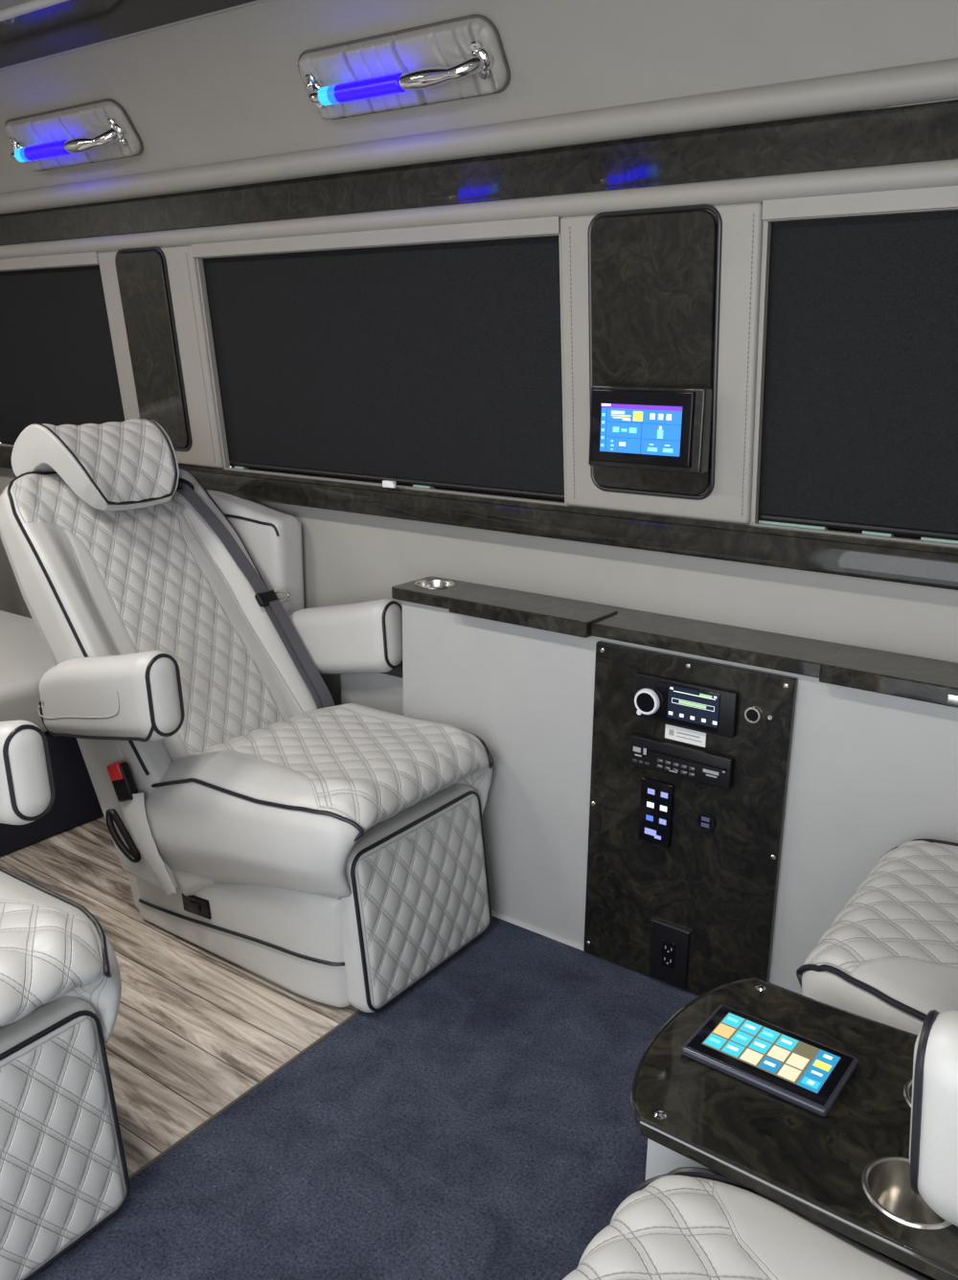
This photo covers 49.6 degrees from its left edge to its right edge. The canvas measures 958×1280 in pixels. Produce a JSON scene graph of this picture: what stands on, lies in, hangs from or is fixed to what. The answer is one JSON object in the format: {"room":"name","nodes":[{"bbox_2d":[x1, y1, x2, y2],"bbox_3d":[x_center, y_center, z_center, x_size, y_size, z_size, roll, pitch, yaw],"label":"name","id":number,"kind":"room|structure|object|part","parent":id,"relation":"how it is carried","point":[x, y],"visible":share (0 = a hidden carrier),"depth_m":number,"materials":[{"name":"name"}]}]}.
{"room":"vehicle interior","nodes":[
{"label":"vehicle interior","id":0,"kind":"room"},
{"bbox_2d":[0,0,256,68],"bbox_3d":[-0.573,-1.247,1.389,6.300,0.073,1.830,11,19,34],"label":"ceiling","id":1,"kind":"structure","parent":0,"point":[71,24],"depth_m":2.62,"materials":[{"name":"grey fabric"}]},
{"bbox_2d":[0,0,68,22],"bbox_3d":[-0.199,-1.357,1.896,6.300,0.024,0.028,11,19,34],"label":"trim","id":2,"kind":"structure","parent":1,"relation":"attached to","point":[34,5],"depth_m":2.51,"materials":[{"name":"grey leather"}]},
{"bbox_2d":[0,815,699,1279],"bbox_3d":[-0.677,1.045,1.909,6.300,0.050,2.950,11,19,34],"label":"floor","id":3,"kind":"structure","parent":0,"point":[478,1124],"depth_m":2.13,"materials":[{"name":"blue carpet"}]},
{"bbox_2d":[0,610,103,856],"bbox_3d":[-2.047,0.074,3.207,1.260,1.100,1.590,11,19,34],"label":"bench","id":4,"kind":"object","parent":3,"relation":"on","point":[25,657],"visible":0.22,"depth_m":3.29,"materials":[{"name":"leather"}]},
{"bbox_2d":[0,610,54,731],"bbox_3d":[-2.045,0.179,3.241,1.260,0.180,1.580,11,19,34],"label":"seat cushion","id":5,"kind":"object","parent":4,"relation":"on","point":[25,657],"depth_m":3.26,"materials":[{"name":"grey leather"}]},
{"bbox_2d":[0,720,129,1279],"bbox_3d":[-1.315,0.341,1.895,1.378,1.303,0.870,11,19,34],"label":"chair","id":6,"kind":"object","parent":3,"relation":"on","point":[64,1173],"visible":1,"depth_m":1.75,"materials":[{"name":"grey leather"}]},
{"bbox_2d":[0,870,121,1044],"bbox_3d":[-1.057,0.676,1.793,0.693,0.411,0.682,11,19,34],"label":"seat cushion","id":7,"kind":"object","parent":6,"relation":"on","point":[60,982],"depth_m":1.75,"materials":[{"name":"leather"}]},
{"bbox_2d":[129,1009,361,1179],"bbox_3d":[-0.757,1.050,1.810,0.007,0.012,2.700,11,19,34],"label":"trim","id":8,"kind":"structure","parent":3,"relation":"on","point":[200,1126],"depth_m":2.15,"materials":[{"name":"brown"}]},
{"bbox_2d":[0,417,493,1012],"bbox_3d":[-0.651,0.095,2.801,1.378,1.303,0.870,11,19,34],"label":"chair","id":9,"kind":"object","parent":3,"relation":"on","point":[332,855],"visible":1,"depth_m":2.63,"materials":[{"name":"grey leather"}]},
{"bbox_3d":[-0.914,0.500,2.656,0.121,0.126,0.026,11,19,34],"label":"recline lever","id":10,"kind":"part","parent":9,"relation":"part of","materials":[{"name":"black plastic"}]},
{"bbox_3d":[-0.836,0.068,2.932,0.867,1.053,0.674,11,19,34],"label":"backrest","id":11,"kind":"part","parent":9,"relation":"part of","materials":[{"name":"leather"}]},
{"bbox_2d":[182,892,211,919],"bbox_3d":[-0.719,0.675,2.639,0.107,0.060,0.010,11,19,34],"label":"switch","id":12,"kind":"object","parent":9,"relation":"attached to","point":[194,905],"depth_m":2.63,"materials":[{"name":"black plastic"}]},
{"bbox_3d":[-0.594,-0.134,3.123,0.029,0.035,0.063,11,19,34],"label":"tongue plate","id":13,"kind":"part","parent":9,"relation":"part of","materials":[{"name":"silver metal"}]},
{"bbox_2d":[143,703,492,899],"bbox_3d":[-0.394,0.430,2.699,0.693,0.411,0.682,11,19,34],"label":"seat cushion","id":14,"kind":"object","parent":9,"relation":"on","point":[271,801],"depth_m":2.50,"materials":[{"name":"leather"}]},
{"bbox_2d":[206,489,304,615],"bbox_3d":[-0.871,0.034,3.468,0.730,1.060,0.133,11,19,34],"label":"chair","id":15,"kind":"object","parent":3,"relation":"on","point":[272,538],"visible":0.2,"depth_m":3.17,"materials":[{"name":"grey leather"}]},
{"bbox_2d":[341,672,403,715],"bbox_3d":[-0.274,0.363,3.163,0.318,0.600,0.075,11,19,34],"label":"wall box","id":16,"kind":"object","parent":3,"relation":"on","point":[378,691],"visible":0.02,"depth_m":3.09,"materials":[{"name":"leather"}]},
{"bbox_2d":[381,663,402,678],"bbox_3d":[-0.293,0.061,3.070,0.294,0.032,0.115,11,19,34],"label":"wall ledge","id":17,"kind":"object","parent":16,"relation":"on","point":[398,672],"visible":0.02,"depth_m":2.96,"materials":[{"name":"brown wood"}]},
{"bbox_2d":[391,576,957,995],"bbox_3d":[1.015,0.508,2.150,3.005,0.888,0.210,11,19,34],"label":"base cabinet","id":18,"kind":"object","parent":3,"relation":"on","point":[874,762],"depth_m":2.44,"materials":[{"name":"paint"}]},
{"bbox_2d":[414,578,455,588],"bbox_3d":[-0.122,-0.134,2.858,0.111,0.048,0.111,11,19,34],"label":"cup holder","id":19,"kind":"object","parent":18,"relation":"in","point":[429,582],"visible":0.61,"depth_m":2.89,"materials":[{"name":"silver metal"}]},
{"bbox_3d":[0.132,-0.073,2.622,0.413,0.039,0.156,11,19,34],"label":"ledge lid","id":20,"kind":"part","parent":18,"relation":"part of","materials":[{"name":"brown wood"}]},
{"bbox_3d":[0.984,0.946,2.207,2.975,0.012,0.008,11,19,34],"label":"trim","id":21,"kind":"part","parent":18,"relation":"part of","materials":[{"name":"grey leather"}]},
{"bbox_3d":[0.419,0.408,2.458,0.082,0.160,0.012,11,19,34],"label":"switch panel","id":22,"kind":"part","parent":18,"relation":"part of","materials":[{"name":"black plastic"}]},
{"bbox_2d":[649,917,690,989],"bbox_3d":[0.462,0.765,2.523,0.100,0.158,0.011,11,19,34],"label":"power outlet","id":23,"kind":"object","parent":18,"relation":"attached to","point":[670,944],"visible":1,"depth_m":2.52,"materials":[{"name":"black plastic"}]},
{"bbox_2d":[661,939,675,969],"bbox_3d":[0.460,0.765,2.520,0.034,0.070,0.003,11,19,34],"label":"receptacle","id":24,"kind":"object","parent":23,"relation":"attached to","point":[668,947],"depth_m":2.52,"materials":[{"name":"black plastic"}]},
{"bbox_2d":[629,732,734,790],"bbox_3d":[0.462,0.278,2.384,0.252,0.074,0.023,11,19,34],"label":"radio","id":25,"kind":"object","parent":18,"relation":"attached to","point":[700,765],"visible":1,"depth_m":2.37,"materials":[{"name":"black plastic"}]},
{"bbox_2d":[664,724,706,747],"bbox_3d":[0.472,0.219,2.374,0.100,0.034,0.001,11,19,34],"label":"sticker","id":26,"kind":"object","parent":18,"relation":"attached to","point":[672,732],"visible":1,"depth_m":2.37,"materials":[{"name":"white paper"}]},
{"bbox_2d":[668,729,701,742],"bbox_3d":[0.472,0.219,2.374,0.081,0.014,0.001,11,19,34],"label":"print","id":27,"kind":"object","parent":26,"relation":"attached to","point":[680,735],"depth_m":2.37,"materials":[{"name":"grey paper"}]},
{"bbox_2d":[634,672,738,737],"bbox_3d":[0.461,0.148,2.343,0.246,0.104,0.033,11,19,34],"label":"stereo","id":28,"kind":"object","parent":18,"relation":"attached to","point":[713,710],"visible":1,"depth_m":2.33,"materials":[{"name":"black plastic"}]},
{"bbox_3d":[0.383,0.143,2.381,0.047,0.047,0.001,11,19,34],"label":"knob","id":29,"kind":"part","parent":28,"relation":"part of","materials":[{"name":"black plastic"}]},
{"bbox_3d":[0.387,0.142,2.387,0.062,0.062,0.017,11,19,34],"label":"knob","id":30,"kind":"part","parent":28,"relation":"part of","materials":[{"name":"silver metal"}]},
{"bbox_3d":[0.467,0.149,2.338,0.160,0.092,0.004,11,19,34],"label":"glass","id":31,"kind":"part","parent":28,"relation":"part of","materials":[{"name":"black"}]},
{"bbox_3d":[0.473,0.445,2.444,0.483,0.834,0.018,11,19,34],"label":"control panel","id":32,"kind":"part","parent":18,"relation":"part of","materials":[{"name":"black wood"}]},
{"bbox_3d":[0.522,0.418,2.387,0.048,0.048,0.008,11,19,34],"label":"round button","id":33,"kind":"part","parent":18,"relation":"part of","materials":[{"name":"black plastic"}]},
{"bbox_2d":[744,706,761,723],"bbox_3d":[0.597,0.163,2.261,0.038,0.038,0.008,11,19,34],"label":"jack","id":34,"kind":"object","parent":18,"relation":"attached to","point":[752,714],"visible":1,"depth_m":2.26,"materials":[{"name":"silver metal"}]},
{"bbox_3d":[1.139,0.131,1.923,0.972,0.039,0.156,11,19,34],"label":"ledge lid","id":35,"kind":"part","parent":18,"relation":"part of","materials":[{"name":"brown wood"}]},
{"bbox_2d":[562,1009,957,1279],"bbox_3d":[0.579,0.645,0.623,1.378,1.433,0.870,11,19,34],"label":"chair","id":36,"kind":"object","parent":3,"relation":"on","point":[678,1223],"visible":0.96,"depth_m":1.10,"materials":[{"name":"grey leather"}]},
{"bbox_2d":[562,1175,930,1279],"bbox_3d":[0.316,0.915,0.894,0.693,0.426,0.682,11,19,34],"label":"seat cushion","id":37,"kind":"object","parent":36,"relation":"on","point":[667,1227],"depth_m":1.11,"materials":[{"name":"leather"}]},
{"bbox_2d":[630,977,957,1279],"bbox_3d":[0.766,0.926,1.163,1.266,0.606,0.381,11,19,34],"label":"console","id":38,"kind":"object","parent":3,"relation":"on","point":[690,1112],"visible":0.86,"depth_m":1.26,"materials":[{"name":"brown wood"}]},
{"bbox_2d":[681,1004,858,1117],"bbox_3d":[0.382,0.547,1.364,0.196,0.015,0.125,12,19,36],"label":"tablet","id":39,"kind":"object","parent":38,"relation":"on","point":[811,1075],"visible":1,"depth_m":1.35,"materials":[{"name":"grey"}]},
{"bbox_2d":[861,1155,952,1276],"bbox_3d":[0.480,0.649,1.163,0.104,0.078,0.104,11,19,34],"label":"cup holder","id":40,"kind":"object","parent":38,"relation":"in","point":[885,1181],"visible":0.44,"depth_m":1.20,"materials":[{"name":"silver metal"}]},
{"bbox_2d":[903,1077,913,1107],"bbox_3d":[0.585,0.611,1.303,0.104,0.078,0.104,11,19,34],"label":"cup holder","id":41,"kind":"object","parent":38,"relation":"on","point":[907,1089],"visible":0.06,"depth_m":1.31,"materials":[{"name":"silver metal"}]},
{"bbox_2d":[796,838,957,1034],"bbox_3d":[1.190,0.435,1.448,1.378,1.407,0.776,11,19,34],"label":"chair","id":42,"kind":"object","parent":3,"relation":"on","point":[889,957],"visible":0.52,"depth_m":1.70,"materials":[{"name":"grey leather"}]},
{"bbox_2d":[0,0,957,193],"bbox_3d":[0.031,-1.290,2.247,6.300,0.344,0.259,11,19,34],"label":"wall","id":43,"kind":"structure","parent":0,"point":[226,86],"depth_m":2.32,"materials":[{"name":"plastic"}]},
{"bbox_2d":[2,98,142,171],"bbox_3d":[-1.234,-1.506,3.104,0.593,0.139,0.128,11,19,34],"label":"handle","id":44,"kind":"object","parent":43,"relation":"attached to","point":[101,130],"visible":1,"depth_m":3.05,"materials":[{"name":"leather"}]},
{"bbox_2d":[0,0,270,70],"bbox_3d":[-0.044,-1.406,2.106,6.300,0.012,0.014,11,19,34],"label":"trim","id":45,"kind":"structure","parent":43,"relation":"attached to","point":[257,1],"depth_m":2.68,"materials":[{"name":"plastic"}]},
{"bbox_2d":[297,14,509,119],"bbox_3d":[-0.195,-1.302,2.372,0.588,0.139,0.128,11,19,34],"label":"handle","id":46,"kind":"object","parent":43,"relation":"attached to","point":[460,57],"visible":1,"depth_m":2.32,"materials":[{"name":"leather"}]},
{"bbox_2d":[0,58,957,214],"bbox_3d":[0.079,-1.146,2.359,6.300,0.064,0.070,11,19,34],"label":"trim","id":47,"kind":"structure","parent":43,"relation":"attached to","point":[933,80],"depth_m":2.27,"materials":[{"name":"plastic"}]},
{"bbox_2d":[0,467,957,706],"bbox_3d":[0.167,0.178,2.873,6.300,1.120,0.065,11,19,34],"label":"wall","id":48,"kind":"structure","parent":0,"point":[349,558],"depth_m":2.62,"materials":[{"name":"leather"}]},
{"bbox_2d":[0,265,124,443],"bbox_3d":[-1.557,-1.022,3.758,0.915,0.655,0.078,11,19,34],"label":"window shade","id":49,"kind":"object","parent":48,"relation":"attached to","point":[57,364],"visible":0.75,"depth_m":3.71,"materials":[{"name":"fabric"}]},
{"bbox_2d":[382,480,396,488],"bbox_3d":[-0.249,-0.435,2.896,0.047,0.019,0.019,11,19,34],"label":"clip","id":50,"kind":"object","parent":48,"relation":"attached to","point":[385,483],"visible":1,"depth_m":2.89,"materials":[{"name":"white plastic"}]},
{"bbox_2d":[0,445,957,590],"bbox_3d":[0.140,-0.318,2.688,6.300,0.082,0.074,11,19,34],"label":"trim","id":51,"kind":"structure","parent":48,"relation":"attached to","point":[918,567],"depth_m":2.51,"materials":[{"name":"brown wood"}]},
{"bbox_2d":[0,207,957,548],"bbox_3d":[0.126,-0.661,2.568,6.300,0.700,0.088,11,19,34],"label":"window frames","id":52,"kind":"structure","parent":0,"point":[766,229],"depth_m":2.35,"materials":[{"name":"plastic"}]},
{"bbox_2d":[0,251,99,270],"bbox_3d":[-1.593,-1.314,3.616,0.880,0.036,0.016,11,19,34],"label":"trim","id":53,"kind":"structure","parent":52,"relation":"attached to","point":[88,258],"depth_m":3.51,"materials":[{"name":"plastic"}]},
{"bbox_2d":[114,246,192,451],"bbox_3d":[-1.048,-0.927,3.339,0.250,0.626,0.078,11,19,34],"label":"panel","id":54,"kind":"object","parent":52,"relation":"attached to","point":[142,273],"visible":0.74,"depth_m":3.31,"materials":[{"name":"brown wood"}]},
{"bbox_2d":[97,245,224,468],"bbox_3d":[-1.027,-0.905,3.351,0.470,0.670,0.089,11,19,34],"label":"trim","id":55,"kind":"structure","parent":52,"relation":"attached to","point":[201,452],"depth_m":3.29,"materials":[{"name":"leather"}]},
{"bbox_2d":[190,216,561,257],"bbox_3d":[-0.335,-1.059,2.743,1.285,0.036,0.016,11,19,34],"label":"trim","id":56,"kind":"structure","parent":52,"relation":"attached to","point":[549,225],"depth_m":2.67,"materials":[{"name":"plastic"}]},
{"bbox_2d":[202,235,564,501],"bbox_3d":[-0.296,-0.766,2.884,1.310,0.655,0.078,11,19,34],"label":"window shade","id":57,"kind":"object","parent":52,"relation":"attached to","point":[435,365],"visible":0.94,"depth_m":2.83,"materials":[{"name":"fabric"}]},
{"bbox_2d":[230,466,564,502],"bbox_3d":[-0.263,-0.752,2.936,1.310,0.690,0.094,11,19,34],"label":"window","id":58,"kind":"structure","parent":52,"relation":"in","point":[243,468],"depth_m":2.91,"materials":[{"name":"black glass"}]},
{"bbox_3d":[-0.153,-0.430,2.909,0.060,0.010,0.028,11,19,34],"label":"sill trim","id":59,"kind":"part","parent":58,"relation":"part of","materials":[{"name":"teal"}]},
{"bbox_2d":[185,213,754,515],"bbox_3d":[-0.144,-0.721,2.724,1.779,0.626,0.065,11,19,34],"label":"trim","id":60,"kind":"structure","parent":52,"relation":"attached to","point":[753,214],"depth_m":2.40,"materials":[{"name":"grey"}]},
{"bbox_2d":[0,158,957,258],"bbox_3d":[0.104,-1.012,2.434,6.300,0.052,0.052,11,19,34],"label":"trim","id":61,"kind":"structure","parent":52,"relation":"attached to","point":[937,172],"depth_m":2.36,"materials":[{"name":"plastic"}]},
{"bbox_2d":[0,98,957,245],"bbox_3d":[0.104,-1.082,2.414,6.300,0.100,0.042,11,19,34],"label":"trim","id":62,"kind":"structure","parent":52,"relation":"attached to","point":[922,132],"depth_m":2.35,"materials":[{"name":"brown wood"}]},
{"bbox_2d":[587,204,722,500],"bbox_3d":[0.389,-0.636,2.342,0.322,0.626,0.078,11,19,34],"label":"panel","id":63,"kind":"object","parent":52,"relation":"attached to","point":[654,273],"visible":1,"depth_m":2.30,"materials":[{"name":"brown wood"}]},
{"bbox_2d":[588,384,713,474],"bbox_3d":[0.383,-0.481,2.356,0.285,0.185,0.061,11,19,34],"label":"screen","id":64,"kind":"object","parent":63,"relation":"attached to","point":[660,428],"visible":1,"depth_m":2.32,"materials":[{"name":"black plastic"}]},
{"bbox_2d":[560,202,763,524],"bbox_3d":[0.401,-0.616,2.361,0.483,0.670,0.089,11,19,34],"label":"trim","id":65,"kind":"structure","parent":52,"relation":"attached to","point":[724,503],"depth_m":2.33,"materials":[{"name":"leather"}]},
{"bbox_2d":[757,209,957,540],"bbox_3d":[1.139,-0.476,1.888,1.312,0.655,0.078,11,19,34],"label":"window shade","id":66,"kind":"object","parent":52,"relation":"attached to","point":[859,428],"visible":0.93,"depth_m":2.13,"materials":[{"name":"fabric"}]},
{"bbox_2d":[757,520,957,543],"bbox_3d":[1.173,-0.461,1.941,1.312,0.690,0.094,11,19,34],"label":"window","id":67,"kind":"structure","parent":52,"relation":"in","point":[759,521],"depth_m":2.24,"materials":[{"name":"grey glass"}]},
{"bbox_3d":[0.702,-0.257,2.316,0.150,0.010,0.028,11,19,34],"label":"sill trim","id":68,"kind":"part","parent":67,"relation":"part of","materials":[{"name":"teal"}]},
{"bbox_3d":[1.179,-0.153,2.039,1.312,0.044,0.064,11,19,34],"label":"sill","id":69,"kind":"part","parent":67,"relation":"part of","materials":[{"name":"black plastic"}]},
{"bbox_3d":[0.852,-0.226,2.212,0.060,0.010,0.028,11,19,34],"label":"sill trim","id":70,"kind":"part","parent":67,"relation":"part of","materials":[{"name":"teal"}]},
{"bbox_3d":[1.006,-0.195,2.105,0.200,0.010,0.028,11,19,34],"label":"sill trim","id":71,"kind":"part","parent":67,"relation":"part of","materials":[{"name":"teal"}]},
{"bbox_2d":[762,185,957,220],"bbox_3d":[1.098,-0.769,1.750,1.280,0.036,0.016,11,19,34],"label":"trim","id":72,"kind":"structure","parent":52,"relation":"attached to","point":[935,197],"depth_m":1.99,"materials":[{"name":"plastic"}]}
]}

